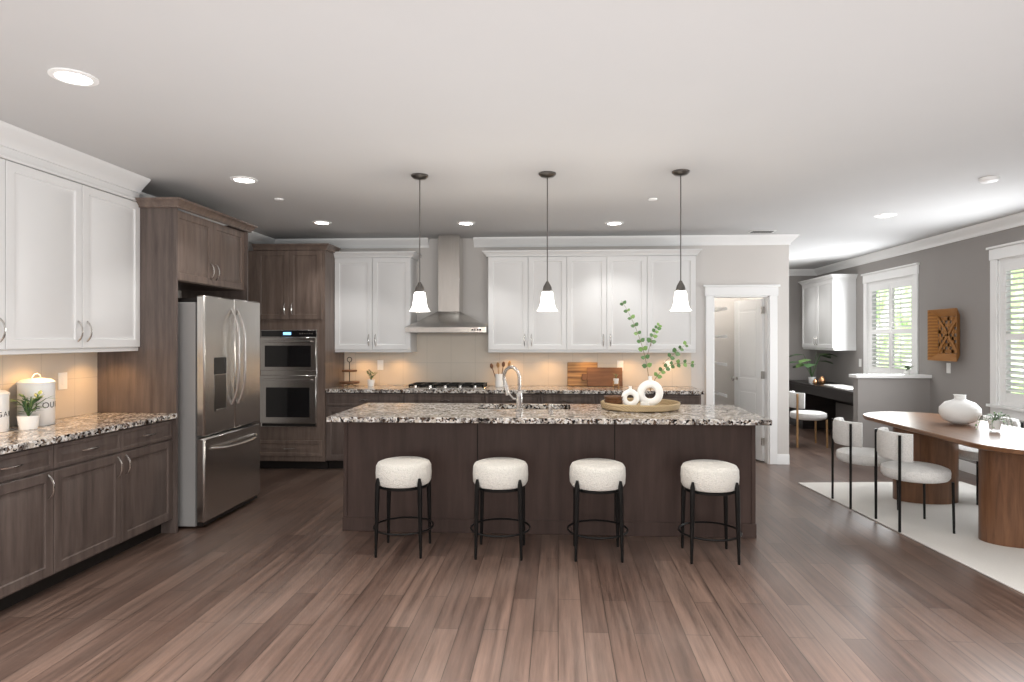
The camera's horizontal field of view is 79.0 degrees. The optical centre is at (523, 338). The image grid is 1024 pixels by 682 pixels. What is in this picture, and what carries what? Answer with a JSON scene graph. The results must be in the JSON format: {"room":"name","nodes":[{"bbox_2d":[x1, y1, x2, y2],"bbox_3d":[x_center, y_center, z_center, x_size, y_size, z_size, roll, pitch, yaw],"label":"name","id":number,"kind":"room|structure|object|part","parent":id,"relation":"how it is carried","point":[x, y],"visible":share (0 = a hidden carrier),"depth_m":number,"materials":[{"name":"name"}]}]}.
{"room":"kitchen","nodes":[
{"label":"kitchen","id":0,"kind":"room"},
{"bbox_2d":[15,242,253,425],"bbox_3d":[-3.471,0.130,2.408,0.120,2.700,10.820,0,0,3],"label":"wall","id":1,"kind":"structure","parent":0,"point":[250,248],"depth_m":7.12,"materials":[{"name":"grey paint"}]},
{"bbox_2d":[0,140,11,351],"bbox_3d":[-3.183,-0.527,3.323,0.349,1.185,0.560,0,0,3],"label":"upper cabinet","id":2,"kind":"object","parent":1,"relation":"attached to","point":[5,148],"depth_m":3.60,"materials":[{"name":"white wood"}]},
{"bbox_2d":[12,144,143,351],"bbox_3d":[-3.135,-0.527,4.181,0.349,1.185,1.160,0,0,3],"label":"upper cabinet","id":3,"kind":"object","parent":1,"relation":"attached to","point":[78,235],"depth_m":4.11,"materials":[{"name":"white wood"}]},
{"bbox_2d":[144,204,247,291],"bbox_3d":[-2.943,-0.725,5.302,0.607,0.550,1.060,0,0,3],"label":"upper cabinet","id":4,"kind":"object","parent":1,"relation":"attached to","point":[184,252],"depth_m":5.00,"materials":[{"name":"brown wood"}]},
{"bbox_2d":[139,192,274,243],"bbox_3d":[-3.153,-1.165,6.236,0.088,0.110,2.900,0,0,3],"label":"crown molding","id":5,"kind":"structure","parent":1,"relation":"attached to","point":[254,237],"depth_m":7.13,"materials":[{"name":"wood"}]},
{"bbox_2d":[0,424,1023,681],"bbox_3d":[0.723,1.505,3.966,8.320,0.050,14.640,0,0,3],"label":"floor","id":6,"kind":"structure","parent":0,"point":[282,576],"depth_m":3.45,"materials":[{"name":"brown wood"}]},
{"bbox_2d":[0,444,59,610],"bbox_3d":[-3.051,1.042,3.355,0.607,0.875,0.560,0,0,3],"label":"base cabinet","id":7,"kind":"object","parent":6,"relation":"on","point":[30,480],"depth_m":3.46,"materials":[{"name":"brown wood"}]},
{"bbox_2d":[60,420,175,581],"bbox_3d":[-3.005,1.042,4.194,0.607,0.875,1.120,0,0,3],"label":"base cabinet","id":8,"kind":"object","parent":6,"relation":"on","point":[118,489],"depth_m":4.12,"materials":[{"name":"brown wood"}]},
{"bbox_2d":[0,412,179,455],"bbox_3d":[-3.035,0.585,3.344,0.642,0.039,2.819,0,0,3],"label":"countertop","id":9,"kind":"structure","parent":8,"relation":"on","point":[64,429],"depth_m":3.96,"materials":[{"name":"multicoloured stone"}]},
{"bbox_2d":[0,390,9,431],"bbox_3d":[-3.229,0.419,3.771,0.178,0.289,0.178,0,0,3],"label":"sugar canister","id":10,"kind":"object","parent":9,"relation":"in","point":[4,410],"visible":0.98,"depth_m":3.77,"materials":[{"name":"ceramic"}]},
{"bbox_2d":[9,390,54,429],"bbox_3d":[-3.115,0.446,3.886,0.309,0.236,0.226,0,0,3],"label":"potted plant","id":11,"kind":"object","parent":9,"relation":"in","point":[29,421],"visible":1,"depth_m":3.88,"materials":[{"name":"white ceramic"}]},
{"bbox_2d":[16,373,55,425],"bbox_3d":[-3.202,0.394,4.085,0.208,0.339,0.208,0,0,3],"label":"flour canister","id":12,"kind":"object","parent":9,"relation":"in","point":[29,387],"visible":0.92,"depth_m":4.03,"materials":[{"name":"ceramic"}]},
{"bbox_2d":[108,296,263,531],"bbox_3d":[-2.828,0.580,5.296,0.760,1.800,0.910,0,0,3],"label":"tall cabinet","id":13,"kind":"object","parent":6,"relation":"on","point":[210,392],"depth_m":4.84,"materials":[{"name":"brown wood"}]},
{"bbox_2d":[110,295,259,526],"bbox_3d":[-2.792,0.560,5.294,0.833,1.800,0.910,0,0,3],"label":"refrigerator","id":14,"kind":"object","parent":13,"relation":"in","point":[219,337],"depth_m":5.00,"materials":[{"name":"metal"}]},
{"bbox_2d":[252,243,347,468],"bbox_3d":[-2.625,0.207,7.313,0.820,2.546,0.686,0,0,3],"label":"tall cabinet","id":15,"kind":"object","parent":6,"relation":"on","point":[295,284],"depth_m":7.00,"materials":[{"name":"brown wood"}]},
{"bbox_2d":[259,329,317,426],"bbox_3d":[-2.645,0.444,6.967,0.650,1.092,0.101,0,0,3],"label":"double oven","id":16,"kind":"object","parent":15,"relation":"in","point":[288,357],"depth_m":6.97,"materials":[{"name":"silver metal"}]},
{"bbox_2d":[328,392,403,471],"bbox_3d":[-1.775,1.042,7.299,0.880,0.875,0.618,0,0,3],"label":"base cabinet","id":17,"kind":"object","parent":6,"relation":"on","point":[351,447],"depth_m":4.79,"materials":[{"name":"brown wood"}]},
{"bbox_2d":[373,456,433,558],"bbox_3d":[-0.838,1.164,4.354,0.424,0.632,0.424,0,0,3],"label":"stool","id":18,"kind":"object","parent":6,"relation":"on","point":[403,473],"visible":1,"depth_m":4.21,"materials":[{"name":"beige fabric"}]},
{"bbox_2d":[404,392,483,471],"bbox_3d":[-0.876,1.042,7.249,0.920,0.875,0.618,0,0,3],"label":"base cabinet","id":19,"kind":"object","parent":6,"relation":"on","point":[448,447],"depth_m":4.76,"materials":[{"name":"brown wood"}]},
{"bbox_2d":[324,384,703,395],"bbox_3d":[-0.116,0.585,7.191,4.204,0.039,0.648,0,0,3],"label":"countertop","id":20,"kind":"structure","parent":19,"relation":"on","point":[548,389],"depth_m":6.96,"materials":[{"name":"multicoloured stone"}]},
{"bbox_2d":[339,357,359,386],"bbox_3d":[-2.062,0.388,7.367,0.232,0.349,0.232,0,0,3],"label":"tiered stand","id":21,"kind":"object","parent":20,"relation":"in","point":[349,382],"visible":1,"depth_m":7.33,"materials":[{"name":"brown wood"}]},
{"bbox_2d":[367,369,376,386],"bbox_3d":[-1.802,0.461,7.377,0.141,0.205,0.146,0,0,-27],"label":"plant","id":22,"kind":"object","parent":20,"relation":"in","point":[370,382],"visible":1,"depth_m":7.35,"materials":[{"name":"white ceramic"}]},
{"bbox_2d":[404,382,489,389],"bbox_3d":[-0.877,0.543,7.245,0.910,0.042,0.510,0,0,3],"label":"cooktop","id":23,"kind":"object","parent":20,"relation":"in","point":[417,385],"depth_m":7.10,"materials":[{"name":"silver metal"}]},
{"bbox_2d":[490,361,510,386],"bbox_3d":[-0.272,0.411,7.327,0.248,0.306,0.104,0,0,3],"label":"utensil crock","id":24,"kind":"object","parent":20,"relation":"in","point":[498,380],"visible":0.92,"depth_m":7.30,"materials":[{"name":"white ceramic"}]},
{"bbox_2d":[567,362,597,385],"bbox_3d":[0.706,0.421,7.428,0.360,0.283,0.065,0,0,3],"label":"cutting board","id":25,"kind":"object","parent":20,"relation":"on","point":[576,371],"visible":0.75,"depth_m":7.42,"materials":[{"name":"brown wood"}]},
{"bbox_2d":[582,367,622,385],"bbox_3d":[0.933,0.452,7.379,0.480,0.222,0.064,0,0,3],"label":"cutting board","id":26,"kind":"object","parent":20,"relation":"on","point":[594,376],"visible":0.96,"depth_m":7.37,"materials":[{"name":"brown wood"}]},
{"bbox_2d":[613,374,618,387],"bbox_3d":[1.057,0.476,7.114,0.074,0.175,0.080,0,0,3],"label":"succulent","id":27,"kind":"object","parent":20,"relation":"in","point":[616,381],"visible":1,"depth_m":7.08,"materials":[{"name":"white ceramic"}]},
{"bbox_2d":[470,457,530,560],"bbox_3d":[-0.159,1.164,4.316,0.424,0.632,0.424,0,0,3],"label":"stool","id":28,"kind":"object","parent":6,"relation":"on","point":[500,475],"visible":1,"depth_m":4.17,"materials":[{"name":"beige fabric"}]},
{"bbox_2d":[484,392,539,475],"bbox_3d":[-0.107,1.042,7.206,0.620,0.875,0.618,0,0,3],"label":"base cabinet","id":29,"kind":"object","parent":6,"relation":"on","point":[518,441],"depth_m":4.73,"materials":[{"name":"brown wood"}]},
{"bbox_2d":[540,392,651,475],"bbox_3d":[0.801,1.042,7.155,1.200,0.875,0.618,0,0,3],"label":"base cabinet","id":30,"kind":"object","parent":6,"relation":"on","point":[561,445],"depth_m":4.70,"materials":[{"name":"brown wood"}]},
{"bbox_2d":[567,458,628,562],"bbox_3d":[0.509,1.164,4.278,0.424,0.632,0.424,0,0,3],"label":"stool","id":31,"kind":"object","parent":6,"relation":"on","point":[596,476],"visible":1,"depth_m":4.13,"materials":[{"name":"beige fabric"}]},
{"bbox_2d":[652,396,703,475],"bbox_3d":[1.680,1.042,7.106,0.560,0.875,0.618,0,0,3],"label":"base cabinet","id":32,"kind":"object","parent":6,"relation":"on","point":[673,445],"depth_m":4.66,"materials":[{"name":"brown wood"}]},
{"bbox_2d":[678,459,741,564],"bbox_3d":[1.268,1.164,4.236,0.424,0.632,0.424,0,0,3],"label":"stool","id":33,"kind":"object","parent":6,"relation":"on","point":[707,477],"visible":1,"depth_m":4.09,"materials":[{"name":"beige fabric"}]},
{"bbox_2d":[789,391,827,447],"bbox_3d":[3.947,1.110,8.643,0.500,0.740,0.476,0,0,3],"label":"chair","id":34,"kind":"object","parent":6,"relation":"on","point":[797,401],"visible":0.92,"depth_m":8.47,"materials":[{"name":"white fabric"}]},
{"bbox_2d":[789,274,857,428],"bbox_3d":[4.789,0.247,9.359,0.558,2.466,3.173,0,0,3],"label":"built-in desk cabinets","id":35,"kind":"object","parent":6,"relation":"on","point":[829,312],"visible":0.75,"depth_m":9.76,"materials":[{"name":"white wood"}]},
{"bbox_2d":[789,353,836,382],"bbox_3d":[4.697,0.477,10.101,0.808,0.484,0.676,0,0,3],"label":"potted plant","id":36,"kind":"object","parent":35,"relation":"on","point":[809,365],"visible":0.94,"depth_m":10.08,"materials":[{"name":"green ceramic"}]},
{"bbox_2d":[819,376,825,383],"bbox_3d":[4.761,0.657,9.910,0.103,0.125,0.103,0,0,-6],"label":"copper vase","id":37,"kind":"object","parent":35,"relation":"on","point":[821,380],"depth_m":9.88,"materials":[{"name":"gold metal"}]},
{"bbox_2d":[823,384,852,389],"bbox_3d":[4.724,0.709,9.161,0.310,0.020,0.820,0,0,3],"label":"papers","id":38,"kind":"object","parent":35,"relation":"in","point":[842,386],"visible":0.85,"depth_m":9.21,"materials":[{"name":"white paper"}]},
{"bbox_2d":[799,481,1023,593],"bbox_3d":[3.711,1.474,4.731,1.700,0.012,3.300,0,0,-2],"label":"rug","id":39,"kind":"object","parent":6,"relation":"on","point":[964,544],"visible":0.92,"depth_m":4.92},
{"bbox_2d":[831,417,897,509],"bbox_3d":[3.031,1.095,5.529,0.500,0.745,0.476,0,0,3],"label":"dining chair","id":40,"kind":"object","parent":39,"relation":"on","point":[849,434],"visible":0.85,"depth_m":5.40,"materials":[{"name":"white fabric"}]},
{"bbox_2d":[875,427,954,533],"bbox_3d":[3.066,1.095,4.886,0.500,0.745,0.476,0,0,3],"label":"dining chair","id":41,"kind":"object","parent":39,"relation":"on","point":[898,448],"visible":1,"depth_m":4.75,"materials":[{"name":"white fabric"}]},
{"bbox_2d":[863,412,1023,548],"bbox_3d":[3.640,1.099,5.095,0.900,0.738,2.320,0,0,3],"label":"dining table","id":42,"kind":"object","parent":39,"relation":"on","point":[938,439],"visible":0.77,"depth_m":4.57,"materials":[{"name":"brown wood"}]},
{"bbox_2d":[938,394,981,423],"bbox_3d":[3.722,0.597,5.301,0.304,0.240,0.304,0,0,3],"label":"vase","id":43,"kind":"object","parent":42,"relation":"on","point":[959,409],"visible":1,"depth_m":5.21,"materials":[{"name":"white ceramic"}]},
{"bbox_2d":[974,412,1013,431],"bbox_3d":[3.731,0.653,4.921,0.300,0.147,0.297,0,0,3],"label":"trailing plant","id":44,"kind":"object","parent":42,"relation":"on","point":[994,424],"visible":1,"depth_m":4.90,"materials":[{"name":"green plant"}]},
{"bbox_2d":[959,415,1023,504],"bbox_3d":[4.215,1.095,5.673,0.500,0.745,0.476,0,0,3],"label":"dining chair","id":45,"kind":"object","parent":39,"relation":"on","point":[968,453],"visible":0.35,"depth_m":5.57,"materials":[{"name":"white fabric"}]},
{"bbox_2d":[0,0,1023,268],"bbox_3d":[0.723,-1.245,3.966,8.320,0.050,14.640,0,0,3],"label":"ceiling","id":46,"kind":"structure","parent":0,"point":[836,126],"depth_m":3.32,"materials":[{"name":"paint"}]},
{"bbox_2d":[47,68,98,85],"bbox_3d":[-2.092,-1.215,2.891,0.195,0.010,0.195,0,0,-21],"label":"recessed light","id":47,"kind":"object","parent":46,"relation":"in","point":[73,77],"depth_m":2.88,"materials":[{"name":"white plastic"}]},
{"bbox_2d":[230,176,257,182],"bbox_3d":[-2.138,-1.215,4.757,0.195,0.010,0.195,0,0,-6],"label":"recessed light","id":48,"kind":"object","parent":46,"relation":"in","point":[241,179],"depth_m":4.74,"materials":[{"name":"white plastic"}]},
{"bbox_2d":[312,221,331,224],"bbox_3d":[-2.110,-1.215,6.508,0.195,0.010,0.195,0,0,-3],"label":"recessed light","id":49,"kind":"object","parent":46,"relation":"in","point":[315,222],"depth_m":6.49,"materials":[{"name":"white plastic"}]},
{"bbox_2d":[410,173,429,311],"bbox_3d":[-0.773,-0.712,4.630,0.154,1.014,0.154,0,0,3],"label":"pendant light","id":50,"kind":"object","parent":46,"relation":"hanging from","point":[419,302],"visible":1,"depth_m":4.60,"materials":[{"name":"white glass"}]},
{"bbox_3d":[-0.773,-0.278,4.630,0.154,0.146,0.154,0,0,3],"label":"lamp shade","id":51,"kind":"part","parent":50,"relation":"part of","materials":[{"name":"white glass"}]},
{"bbox_2d":[457,221,474,224],"bbox_3d":[-0.606,-1.215,6.544,0.195,0.010,0.195,0,0,-36],"label":"recessed light","id":52,"kind":"object","parent":46,"relation":"in","point":[462,222],"depth_m":6.53,"materials":[{"name":"white plastic"}]},
{"bbox_2d":[537,171,556,311],"bbox_3d":[0.176,-0.712,4.577,0.154,1.014,0.154,0,0,3],"label":"pendant light","id":53,"kind":"object","parent":46,"relation":"hanging from","point":[547,304],"visible":1,"depth_m":4.54,"materials":[{"name":"white glass"}]},
{"bbox_3d":[0.176,-0.278,4.577,0.154,0.146,0.154,0,0,3],"label":"lamp shade","id":54,"kind":"part","parent":53,"relation":"part of","materials":[{"name":"white glass"}]},
{"bbox_2d":[605,221,623,224],"bbox_3d":[0.957,-1.215,6.547,0.195,0.010,0.195,0,0,-3],"label":"recessed light","id":55,"kind":"object","parent":46,"relation":"in","point":[613,222],"depth_m":6.54,"materials":[{"name":"white plastic"}]},
{"bbox_2d":[670,169,691,310],"bbox_3d":[1.144,-0.712,4.523,0.154,1.014,0.154,0,0,3],"label":"pendant light","id":56,"kind":"object","parent":46,"relation":"hanging from","point":[680,303],"visible":1,"depth_m":4.49,"materials":[{"name":"white glass"}]},
{"bbox_3d":[1.144,-0.278,4.523,0.154,0.146,0.154,0,0,3],"label":"lamp shade","id":57,"kind":"part","parent":56,"relation":"part of","materials":[{"name":"white glass"}]},
{"bbox_2d":[748,230,776,232],"bbox_3d":[2.648,-1.205,6.888,0.268,0.030,0.143,0,0,3],"label":"ceiling detector","id":58,"kind":"object","parent":46,"relation":"attached to","point":[753,231],"depth_m":7.02,"materials":[{"name":"white plastic"}]},
{"bbox_2d":[874,213,896,217],"bbox_3d":[3.568,-1.215,6.130,0.195,0.010,0.195,0,0,-3],"label":"recessed light","id":59,"kind":"object","parent":46,"relation":"in","point":[887,214],"depth_m":6.12,"materials":[{"name":"white plastic"}]},
{"bbox_2d":[978,176,999,183],"bbox_3d":[3.476,-1.205,4.657,0.180,0.030,0.212,0,0,3],"label":"ceiling detector","id":60,"kind":"object","parent":46,"relation":"attached to","point":[989,179],"depth_m":4.67,"materials":[{"name":"white plastic"}]},
{"bbox_2d":[324,408,771,425],"bbox_3d":[0.169,0.585,4.708,3.170,0.039,0.580,0,0,3],"label":"countertop","id":61,"kind":"structure","parent":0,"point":[350,415],"depth_m":4.52,"materials":[{"name":"multicoloured stone"}]},
{"bbox_2d":[502,365,553,410],"bbox_3d":[0.031,0.389,4.990,0.413,0.350,0.145,0,0,3],"label":"faucet","id":62,"kind":"object","parent":61,"relation":"on","point":[519,399],"depth_m":4.95,"materials":[{"name":"silver metal"}]},
{"bbox_2d":[601,398,680,412],"bbox_3d":[0.949,0.536,5.055,0.640,0.056,0.640,0,0,3],"label":"tray","id":63,"kind":"object","parent":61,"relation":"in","point":[665,405],"visible":0.77,"depth_m":4.80,"materials":[{"name":"wood"}]},
{"bbox_2d":[604,395,622,404],"bbox_3d":[0.732,0.506,5.037,0.164,0.088,0.164,0,0,3],"label":"bowls","id":64,"kind":"object","parent":63,"relation":"on","point":[614,399],"visible":0.67,"depth_m":4.98,"materials":[{"name":"brown wood"}]},
{"bbox_2d":[621,386,638,404],"bbox_3d":[0.861,0.466,5.010,0.146,0.169,0.029,0,0,3],"label":"vase","id":65,"kind":"object","parent":63,"relation":"on","point":[632,392],"visible":0.96,"depth_m":5.00,"materials":[{"name":"white ceramic"}]},
{"bbox_2d":[620,300,695,404],"bbox_3d":[1.089,0.118,5.065,0.611,0.865,0.062,0,0,3],"label":"vase","id":66,"kind":"object","parent":63,"relation":"on","point":[654,385],"visible":0.96,"depth_m":5.07,"materials":[{"name":"white ceramic"}]},
{"bbox_2d":[339,238,788,453],"bbox_3d":[0.013,0.130,7.571,6.260,2.700,0.120,0,0,3],"label":"wall","id":67,"kind":"structure","parent":0,"point":[742,264],"depth_m":7.39,"materials":[{"name":"grey paint"}]},
{"bbox_2d":[275,238,428,248],"bbox_3d":[-2.090,-1.165,7.585,1.880,0.110,0.088,0,0,3],"label":"crown molding","id":68,"kind":"structure","parent":67,"relation":"attached to","point":[343,243],"depth_m":7.57,"materials":[{"name":"white wood"}]},
{"bbox_2d":[336,252,419,351],"bbox_3d":[-1.757,-0.443,7.432,0.900,1.146,0.350,0,0,3],"label":"upper cabinet","id":69,"kind":"object","parent":67,"relation":"attached to","point":[369,285],"depth_m":7.26,"materials":[{"name":"white wood"}]},
{"bbox_2d":[404,234,490,332],"bbox_3d":[-0.874,-0.646,7.304,0.930,1.142,0.508,0,0,3],"label":"range hood","id":70,"kind":"object","parent":67,"relation":"attached to","point":[450,317],"depth_m":7.27,"materials":[{"name":"silver metal"}]},
{"bbox_2d":[344,324,691,386],"bbox_3d":[-0.100,0.192,7.511,4.199,0.744,0.008,0,0,3],"label":"backsplash","id":71,"kind":"structure","parent":67,"relation":"attached to","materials":[{"name":"tile"}]},
{"bbox_2d":[488,250,567,351],"bbox_3d":[0.053,-0.443,7.331,0.907,1.146,0.350,0,0,3],"label":"upper cabinet","id":72,"kind":"object","parent":67,"relation":"attached to","point":[517,279],"depth_m":7.16,"materials":[{"name":"white wood"}]},
{"bbox_2d":[568,249,647,351],"bbox_3d":[0.962,-0.443,7.280,0.914,1.146,0.350,0,0,3],"label":"upper cabinet","id":73,"kind":"object","parent":67,"relation":"attached to","point":[598,280],"depth_m":7.11,"materials":[{"name":"white wood"}]},
{"bbox_2d":[473,234,799,246],"bbox_3d":[1.309,-1.165,7.395,3.828,0.110,0.088,0,0,3],"label":"crown molding","id":74,"kind":"structure","parent":67,"relation":"attached to","point":[770,239],"depth_m":7.39,"materials":[{"name":"white wood"}]},
{"bbox_2d":[648,249,695,351],"bbox_3d":[1.693,-0.443,7.240,0.549,1.146,0.350,0,0,3],"label":"upper cabinet","id":75,"kind":"object","parent":67,"relation":"attached to","point":[678,327],"depth_m":7.07,"materials":[{"name":"white wood"}]},
{"bbox_2d":[703,284,780,463],"bbox_3d":[2.583,0.420,7.407,0.890,2.120,0.160,0,0,3],"label":"door frame","id":76,"kind":"structure","parent":67,"relation":"attached to","point":[768,294],"depth_m":7.35,"materials":[{"name":"white wood"}]},
{"bbox_2d":[731,299,764,460],"bbox_3d":[2.792,0.491,7.768,0.259,1.953,0.611,0,0,3],"label":"pantry door","id":77,"kind":"structure","parent":67,"relation":"in","point":[748,378],"depth_m":7.70,"materials":[{"name":"white wood"}]},
{"bbox_2d":[715,298,740,404],"bbox_3d":[2.662,0.130,8.925,0.880,2.700,0.120,0,0,3],"label":"wall","id":78,"kind":"structure","parent":0,"point":[724,347],"depth_m":8.84,"materials":[{"name":"grey paint"}]},
{"bbox_2d":[715,307,726,397],"bbox_3d":[2.342,0.352,8.192,0.319,1.476,1.340,0,0,3],"label":"shelf","id":79,"kind":"object","parent":78,"relation":"attached to","point":[720,336],"visible":0.1,"depth_m":7.71,"materials":[{"name":"white wood"}]},
{"bbox_2d":[741,298,763,300],"bbox_3d":[3.181,0.130,9.247,0.120,2.700,3.580,0,0,3],"label":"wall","id":80,"kind":"structure","parent":0,"point":[742,299],"depth_m":8.48,"materials":[{"name":"beige paint"}]},
{"bbox_2d":[789,276,816,379],"bbox_3d":[4.253,0.130,11.040,2.060,2.700,0.120,0,0,3],"label":"wall","id":81,"kind":"structure","parent":0,"point":[795,323],"depth_m":10.95,"materials":[{"name":"grey paint"}]},
{"bbox_2d":[789,269,814,275],"bbox_3d":[4.197,-1.165,10.939,1.720,0.110,0.088,0,0,3],"label":"crown molding","id":82,"kind":"structure","parent":81,"relation":"attached to","point":[792,272],"depth_m":10.90,"materials":[{"name":"white wood"}]},
{"bbox_2d":[853,378,929,447],"bbox_3d":[4.546,0.980,7.678,0.860,1.000,0.120,0,0,3],"label":"wall","id":83,"kind":"structure","parent":0,"point":[891,394],"depth_m":7.62,"materials":[{"name":"grey paint"}]},
{"bbox_2d":[849,374,931,377],"bbox_3d":[4.526,0.460,7.679,0.900,0.040,0.200,0,0,3],"label":"trim","id":84,"kind":"structure","parent":83,"relation":"on","point":[889,376],"depth_m":7.59,"materials":[{"name":"white wood"}]},
{"bbox_2d":[899,365,912,374],"bbox_3d":[4.723,0.378,7.683,0.226,0.124,0.282,0,0,3],"label":"plant","id":85,"kind":"object","parent":84,"relation":"on","point":[907,372],"visible":1,"depth_m":7.66,"materials":[{"name":"green plant"}]},
{"bbox_2d":[817,225,1023,463],"bbox_3d":[4.816,0.130,3.737,0.120,2.700,14.400,0,0,3],"label":"wall","id":86,"kind":"structure","parent":0,"point":[954,275],"depth_m":7.20,"materials":[{"name":"grey paint"}]},
{"bbox_2d":[861,263,919,373],"bbox_3d":[5.059,-0.155,8.531,0.170,1.610,1.444,0,0,3],"label":"window","id":87,"kind":"structure","parent":86,"relation":"in","point":[907,270],"depth_m":8.59,"materials":[{"name":"white wood"}]},
{"bbox_2d":[869,276,912,373],"bbox_3d":[5.053,-0.139,8.531,0.065,1.338,1.176,0,0,3],"label":"window shutter","id":88,"kind":"object","parent":87,"relation":"attached to","point":[890,286],"visible":0.77,"depth_m":8.53,"materials":[{"name":"white wood"}]},
{"bbox_2d":[815,212,1023,275],"bbox_3d":[4.712,-1.165,3.743,0.088,0.110,14.400,0,0,3],"label":"crown molding","id":89,"kind":"structure","parent":86,"relation":"attached to","point":[1000,224],"depth_m":7.43,"materials":[{"name":"white wood"}]},
{"bbox_2d":[928,308,959,361],"bbox_3d":[4.899,-0.045,7.218,0.083,0.602,0.552,0,0,3],"label":"wall art","id":90,"kind":"object","parent":86,"relation":"attached to","point":[935,317],"visible":0.98,"depth_m":7.28,"materials":[{"name":"brown wood"}]},
{"bbox_2d":[959,459,975,474],"bbox_3d":[4.656,1.421,2.073,0.014,0.118,11.060,0,0,3],"label":"baseboard","id":91,"kind":"structure","parent":86,"relation":"attached to","point":[967,466],"depth_m":6.88,"materials":[{"name":"white wood"}]},
{"bbox_2d":[986,240,1023,420],"bbox_3d":[4.904,-0.080,5.760,0.170,1.760,1.574,0,0,3],"label":"window","id":92,"kind":"structure","parent":86,"relation":"in","point":[999,253],"depth_m":6.43,"materials":[{"name":"white wood"}]},
{"bbox_2d":[1000,256,1023,407],"bbox_3d":[4.898,-0.064,5.761,0.065,1.488,1.306,0,0,3],"label":"window shutter","id":93,"kind":"object","parent":92,"relation":"attached to","point":[1008,398],"visible":1,"depth_m":6.28,"materials":[{"name":"white wood"}]},
{"label":"outside","id":94,"kind":"structure","parent":0,"visible":0},
{"bbox_2d":[877,286,910,368],"bbox_3d":[5.493,-0.145,8.507,0.001,2.950,2.800,0,0,3],"label":"window","id":95,"kind":"structure","parent":94,"point":[897,301],"depth_m":9.19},
{"bbox_2d":[1011,269,1023,393],"bbox_3d":[5.339,-0.070,5.736,0.001,3.100,2.930,0,0,3],"label":"window","id":96,"kind":"structure","parent":94,"point":[1017,298],"depth_m":6.79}
]}

